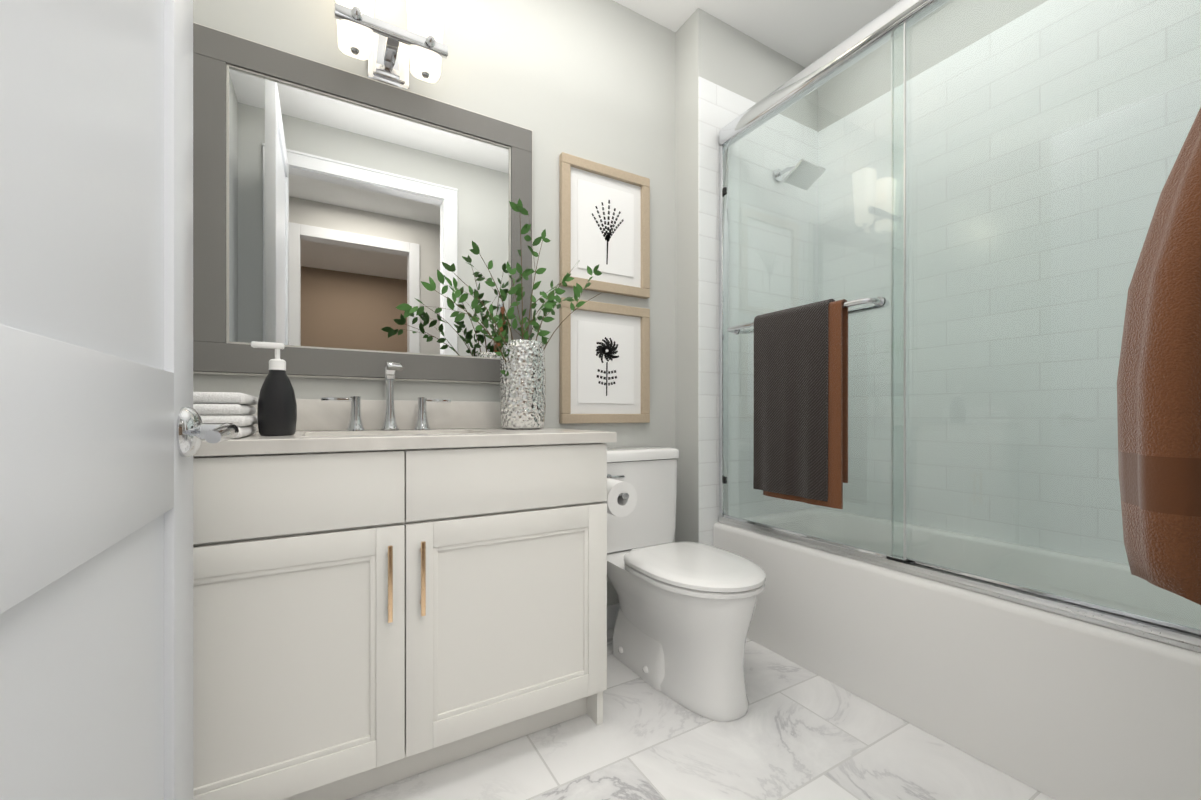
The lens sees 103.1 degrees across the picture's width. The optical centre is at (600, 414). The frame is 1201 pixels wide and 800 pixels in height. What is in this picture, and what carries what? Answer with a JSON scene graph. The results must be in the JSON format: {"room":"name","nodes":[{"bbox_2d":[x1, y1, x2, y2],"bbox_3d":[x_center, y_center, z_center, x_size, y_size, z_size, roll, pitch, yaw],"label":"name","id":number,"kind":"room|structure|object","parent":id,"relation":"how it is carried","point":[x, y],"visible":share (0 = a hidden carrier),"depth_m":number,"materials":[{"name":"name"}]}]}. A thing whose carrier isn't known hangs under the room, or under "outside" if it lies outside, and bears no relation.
{"room":"bathroom","nodes":[
{"label":"bathroom","id":0,"kind":"room"},
{"bbox_2d":[193,0,674,605],"bbox_3d":[-0.530,-0.445,1.826,1.980,2.750,0.120,0,0,-30],"label":"wall","id":1,"kind":"structure","parent":0,"point":[591,80],"depth_m":1.95,"materials":[{"name":"grey paint"}]},
{"bbox_2d":[193,22,532,383],"bbox_3d":[-0.725,-0.620,1.623,1.052,1.002,0.030,0,0,-30],"label":"framed mirror","id":2,"kind":"object","parent":1,"relation":"attached to","point":[339,215],"visible":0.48,"depth_m":1.55,"materials":[{"name":"mirror"}]},
{"bbox_2d":[334,0,447,90],"bbox_3d":[-0.681,-1.300,1.558,0.338,0.340,0.187,0,0,-30],"label":"sconce","id":3,"kind":"object","parent":1,"relation":"attached to","point":[387,51],"visible":0.92,"depth_m":1.57,"materials":[{"name":"silver metal"}]},
{"bbox_2d":[559,297,649,423],"bbox_3d":[0.027,-0.223,2.061,0.440,0.515,0.028,0,0,-30],"label":"framed artwork","id":4,"kind":"object","parent":1,"relation":"attached to","point":[604,362],"visible":0.98,"depth_m":2.05,"materials":[{"name":"white paper"}]},
{"bbox_2d":[559,152,649,298],"bbox_3d":[0.027,-0.800,2.061,0.440,0.540,0.028,0,0,-30],"label":"framed artwork","id":5,"kind":"object","parent":1,"relation":"attached to","point":[604,217],"visible":0.96,"depth_m":2.05,"materials":[{"name":"white paper"}]},
{"bbox_2d":[607,603,619,628],"bbox_3d":[0.480,0.880,1.351,0.706,0.100,1.711,0,0,-30],"label":"baseboard","id":6,"kind":"structure","parent":1,"relation":"attached to","point":[612,611],"depth_m":2.08,"materials":[{"name":"white"}]},
{"bbox_2d":[346,628,1054,799],"bbox_3d":[0.948,0.981,-0.322,3.660,0.100,5.400,0,0,-30],"label":"floor","id":7,"kind":"structure","parent":0,"point":[796,732],"depth_m":1.30,"materials":[{"name":"tile"}]},
{"bbox_2d":[193,398,615,799],"bbox_3d":[-0.605,0.440,1.364,1.178,0.979,0.599,0,0,-30],"label":"bathroom vanity","id":8,"kind":"object","parent":7,"relation":"on","point":[375,606],"visible":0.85,"depth_m":1.13,"materials":[{"name":"painted wood"},{"name":"quartz"},{"name":"brass"}]},
{"bbox_2d":[193,392,257,438],"bbox_3d":[-0.921,0.001,1.052,0.251,0.097,0.265,0,0,-30],"label":"folded hand towel","id":9,"kind":"object","parent":8,"relation":"on","point":[237,410],"visible":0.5,"depth_m":1.00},
{"bbox_2d":[251,341,296,435],"bbox_3d":[-0.789,-0.063,1.155,0.092,0.224,0.080,0,0,-30],"label":"soap dispenser","id":10,"kind":"object","parent":8,"relation":"on","point":[277,410],"visible":1,"depth_m":1.13,"materials":[{"name":"black"}]},
{"bbox_2d":[321,361,450,430],"bbox_3d":[-0.662,-0.061,1.515,0.390,0.220,0.165,0,0,-30],"label":"faucet","id":11,"kind":"object","parent":8,"relation":"on","point":[390,422],"visible":1,"depth_m":1.55,"materials":[{"name":"silver metal"}]},
{"bbox_2d":[395,198,601,429],"bbox_3d":[-0.336,-0.323,1.637,0.689,0.744,0.300,0,0,-30],"label":"vase","id":12,"kind":"object","parent":8,"relation":"on","point":[522,386],"visible":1,"depth_m":1.60,"materials":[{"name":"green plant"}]},
{"bbox_2d":[604,478,636,516],"bbox_3d":[0.012,0.271,1.578,0.144,0.119,0.217,0,0,-30],"label":"toilet paper roll","id":13,"kind":"object","parent":8,"relation":"attached to","point":[621,501],"visible":0.56,"depth_m":1.51,"materials":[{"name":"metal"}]},
{"bbox_2d":[607,446,765,721],"bbox_3d":[0.225,0.534,1.738,0.507,0.789,0.785,0,0,-30],"label":"toilet","id":14,"kind":"object","parent":7,"relation":"on","point":[683,620],"visible":0.9,"depth_m":1.58,"materials":[{"name":"white ceramic"}]},
{"bbox_2d":[713,507,1200,799],"bbox_3d":[1.221,0.710,1.689,0.752,0.439,1.539,0,0,-30],"label":"bathtub","id":15,"kind":"object","parent":7,"relation":"on","point":[1055,706],"visible":0.73,"depth_m":1.33,"materials":[{"name":"white ceramic"}]},
{"bbox_2d":[718,0,1200,652],"bbox_3d":[0.935,-0.407,1.522,0.135,1.792,1.537,0,0,-30],"label":"shower door","id":16,"kind":"structure","parent":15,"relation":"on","point":[888,24],"depth_m":1.48,"materials":[{"name":"clear glass"}]},
{"bbox_2d":[753,299,834,501],"bbox_3d":[0.715,-0.053,1.779,0.072,0.696,0.320,0,0,-30],"label":"hanging towel","id":17,"kind":"object","parent":16,"relation":"hanging from","point":[790,401],"visible":0.92,"depth_m":1.75,"materials":[{"name":"grey fabric"}]},
{"bbox_2d":[763,299,847,508],"bbox_3d":[0.736,-0.037,1.745,0.048,0.704,0.330,0,0,-30],"label":"towel","id":18,"kind":"object","parent":16,"relation":"hanging from","point":[837,395],"visible":0.33,"depth_m":1.61,"materials":[{"name":"brown fabric"}]},
{"bbox_2d":[675,8,817,541],"bbox_3d":[0.773,-0.445,2.489,0.940,2.750,0.280,0,0,-30],"label":"wall","id":19,"kind":"structure","parent":0,"point":[711,48],"depth_m":2.21,"materials":[{"name":"grey paint"}]},
{"bbox_2d":[698,76,817,545],"bbox_3d":[0.799,-0.290,2.339,0.834,2.440,0.006,0,0,-30],"label":"wall tile","id":20,"kind":"structure","parent":19,"relation":"attached to","point":[719,107],"depth_m":2.26,"materials":[{"name":"white tile"}]},
{"bbox_2d":[773,159,825,189],"bbox_3d":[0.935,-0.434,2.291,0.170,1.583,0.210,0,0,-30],"label":"shower head","id":21,"kind":"object","parent":20,"relation":"attached to","point":[792,173],"depth_m":2.24},
{"bbox_2d":[613,0,898,67],"bbox_3d":[0.948,-1.869,-0.323,3.660,0.100,5.400,0,0,-30],"label":"ceiling","id":22,"kind":"structure","parent":0,"point":[805,33],"depth_m":2.18,"materials":[{"name":"white paint"}]},
{"bbox_2d":[818,0,1046,131],"bbox_3d":[1.623,-0.445,1.861,0.100,2.750,1.660,0,0,-30],"label":"wall","id":23,"kind":"structure","parent":0,"point":[931,37],"depth_m":2.12,"materials":[{"name":"ceramic tile"},{"name":"paint"}]},
{"bbox_2d":[818,0,1200,564],"bbox_3d":[1.551,-0.290,1.880,0.006,2.440,1.555,0,0,-30],"label":"wall tiles","id":24,"kind":"structure","parent":23,"relation":"attached to","point":[970,345],"depth_m":1.83,"materials":[{"name":"white tile"}]},
{"bbox_3d":[0.212,-0.297,0.143,0.975,2.455,0.105,0,0,-30],"label":"lining","id":25,"kind":"object","parent":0,"visible":0},
{"bbox_2d":[0,0,238,799],"bbox_3d":[-0.445,-0.291,0.364,0.174,2.418,0.917,0,0,-30],"label":"bathroom door","id":26,"kind":"structure","parent":25,"relation":"attached to","point":[105,431],"depth_m":0.46,"materials":[{"name":"painted wood"},{"name":"chrome"}]},
{"bbox_3d":[0.942,-0.811,0.664,0.044,0.046,0.060,0,0,-30],"label":"towel hook","id":27,"kind":"object","parent":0,"visible":0},
{"bbox_2d":[1117,107,1200,604],"bbox_3d":[0.887,-0.234,0.699,0.311,1.128,0.166,0,0,-30],"label":"towel","id":28,"kind":"object","parent":27,"relation":"hanging from","point":[1159,413],"visible":1,"depth_m":0.64,"materials":[{"name":"brown fabric"}]}
]}

